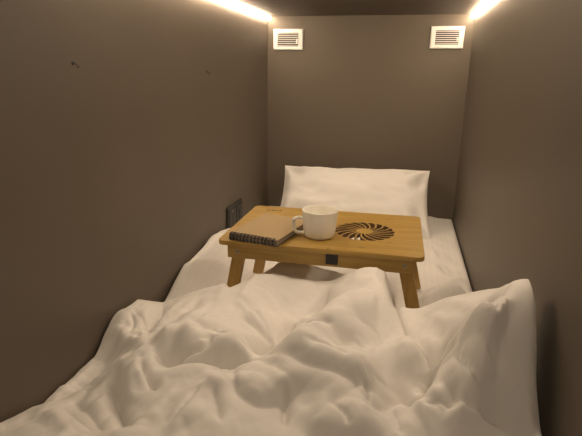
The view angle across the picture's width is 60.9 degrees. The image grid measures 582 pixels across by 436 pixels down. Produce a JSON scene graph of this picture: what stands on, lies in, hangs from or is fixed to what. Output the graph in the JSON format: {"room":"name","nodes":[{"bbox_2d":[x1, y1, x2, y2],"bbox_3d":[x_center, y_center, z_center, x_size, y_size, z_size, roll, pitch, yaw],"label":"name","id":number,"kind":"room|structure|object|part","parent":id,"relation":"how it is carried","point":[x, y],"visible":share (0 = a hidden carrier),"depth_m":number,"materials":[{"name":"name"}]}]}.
{"room":"capsule hotel pod","nodes":[
{"label":"capsule hotel pod","id":0,"kind":"room"},
{"bbox_2d":[0,0,267,421],"bbox_3d":[-0.399,-0.119,1.445,0.030,1.116,2.349,4,17,12],"label":"wall","id":1,"kind":"structure","parent":0,"point":[118,168],"depth_m":1.18,"materials":[{"name":"paint"}]},
{"bbox_2d":[226,198,242,227],"bbox_3d":[-0.238,-0.012,2.112,0.014,0.104,0.184,4,17,12],"label":"power socket","id":2,"kind":"object","parent":1,"relation":"attached to","point":[234,214],"visible":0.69,"depth_m":2.08,"materials":[{"name":"grey plastic"}]},
{"bbox_2d":[229,206,235,227],"bbox_3d":[-0.245,0.000,2.071,0.004,0.082,0.080,4,17,12],"label":"switch","id":3,"kind":"object","parent":2,"relation":"attached to","point":[232,209],"depth_m":2.06,"materials":[{"name":"black plastic"}]},
{"bbox_2d":[236,201,242,222],"bbox_3d":[-0.225,-0.024,2.152,0.004,0.082,0.080,4,17,12],"label":"outlet","id":4,"kind":"object","parent":2,"relation":"attached to","point":[239,215],"depth_m":2.14,"materials":[{"name":"black plastic"}]},
{"bbox_2d":[215,0,270,20],"bbox_3d":[-0.290,-0.738,1.611,0.018,0.018,1.645,4,17,12],"label":"strip light","id":5,"kind":"object","parent":1,"relation":"attached to","point":[234,4],"visible":1,"depth_m":2.02,"materials":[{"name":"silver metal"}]},
{"bbox_2d":[233,0,483,15],"bbox_3d":[0.089,-0.636,1.194,1.010,0.030,2.379,4,17,12],"label":"ceiling","id":6,"kind":"structure","parent":0,"point":[268,7],"depth_m":2.01,"materials":[{"name":"paint"}]},
{"bbox_2d":[268,14,474,221],"bbox_3d":[0.346,-0.404,2.454,1.010,1.116,0.030,4,17,12],"label":"wall","id":7,"kind":"structure","parent":0,"point":[361,91],"depth_m":2.38,"materials":[{"name":"paint"}]},
{"bbox_2d":[273,29,302,49],"bbox_3d":[-0.014,-0.859,2.382,0.146,0.096,0.019,4,17,12],"label":"air vent","id":8,"kind":"object","parent":7,"relation":"in","point":[284,39],"visible":1,"depth_m":2.38,"materials":[{"name":"white plastic"}]},
{"bbox_2d":[429,26,464,48],"bbox_3d":[0.702,-0.811,2.224,0.146,0.096,0.019,4,17,12],"label":"air vent","id":9,"kind":"object","parent":7,"relation":"in","point":[441,37],"visible":1,"depth_m":2.23,"materials":[{"name":"white plastic"}]},
{"bbox_2d":[453,0,581,435],"bbox_3d":[0.555,-0.045,1.236,0.030,1.116,2.349,4,17,12],"label":"wall","id":10,"kind":"structure","parent":0,"point":[517,215],"depth_m":1.00,"materials":[{"name":"paint"}]},
{"bbox_2d":[471,0,494,18],"bbox_3d":[0.617,-0.668,1.413,0.018,0.018,1.645,4,17,12],"label":"strip light","id":11,"kind":"object","parent":10,"relation":"attached to","point":[485,3],"visible":1,"depth_m":1.89,"materials":[{"name":"white plastic"}]},
{"bbox_3d":[0.074,0.468,1.516,1.010,0.040,2.379,4,17,12],"label":"floor","id":12,"kind":"structure","parent":0,"visible":0},
{"bbox_2d":[164,206,471,311],"bbox_3d":[0.074,0.317,1.465,0.941,0.276,2.325,4,17,12],"label":"mattress","id":13,"kind":"object","parent":12,"relation":"on","point":[442,273],"visible":0.13,"depth_m":1.71,"materials":[{"name":"white fabric"}]},
{"bbox_2d":[0,262,541,435],"bbox_3d":[-0.030,0.242,0.964,0.942,0.334,1.223,4,17,12],"label":"duvet","id":14,"kind":"object","parent":13,"relation":"on","point":[288,349],"visible":0.99,"depth_m":0.89,"materials":[{"name":"white fabric"}]},
{"bbox_2d":[219,206,424,308],"bbox_3d":[0.114,0.142,1.495,0.568,0.237,0.382,4,17,12],"label":"table","id":15,"kind":"object","parent":13,"relation":"on","point":[388,243],"visible":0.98,"depth_m":1.33,"materials":[{"name":"brown wood"}]},
{"bbox_3d":[-0.161,0.173,1.403,0.074,0.221,0.018,4,17,12],"label":"leg","id":16,"kind":"part","parent":15,"relation":"part of","materials":[{"name":"brown wood"}]},
{"bbox_3d":[-0.094,0.089,1.693,0.074,0.221,0.018,4,17,12],"label":"leg","id":17,"kind":"part","parent":15,"relation":"part of","materials":[{"name":"brown wood"}]},
{"bbox_2d":[229,214,302,246],"bbox_3d":[-0.059,0.030,1.405,0.148,0.023,0.226,8,18,24],"label":"spiral notebook","id":18,"kind":"object","parent":15,"relation":"on","point":[267,229],"visible":0.99,"depth_m":1.37,"materials":[{"name":"brown paper"}]},
{"bbox_2d":[292,205,337,239],"bbox_3d":[0.074,0.012,1.374,0.113,0.078,0.100,12,20,34],"label":"mug","id":19,"kind":"object","parent":15,"relation":"on","point":[319,221],"visible":1,"depth_m":1.34,"materials":[{"name":"white ceramic"}]},
{"bbox_3d":[0.019,0.019,1.371,0.034,0.052,0.013,0,16,-1],"label":"handle","id":20,"kind":"part","parent":19,"relation":"part of","materials":[{"name":"white ceramic"}]},
{"bbox_3d":[0.070,0.106,1.311,0.496,0.038,0.016,4,17,12],"label":"rail","id":21,"kind":"part","parent":15,"relation":"part of","materials":[{"name":"brown wood"}]},
{"bbox_3d":[0.317,0.209,1.303,0.084,0.221,0.018,4,17,12],"label":"leg","id":22,"kind":"part","parent":15,"relation":"part of","materials":[{"name":"brown wood"}]},
{"bbox_3d":[0.384,0.125,1.593,0.084,0.221,0.018,4,17,12],"label":"leg","id":23,"kind":"part","parent":15,"relation":"part of","materials":[{"name":"brown wood"}]},
{"bbox_2d":[280,165,430,238],"bbox_3d":[0.286,-0.084,2.304,0.719,0.275,0.304,4,17,12],"label":"pillow","id":24,"kind":"object","parent":13,"relation":"on","point":[376,191],"visible":0.68,"depth_m":2.25,"materials":[{"name":"white fabric"}]}
]}

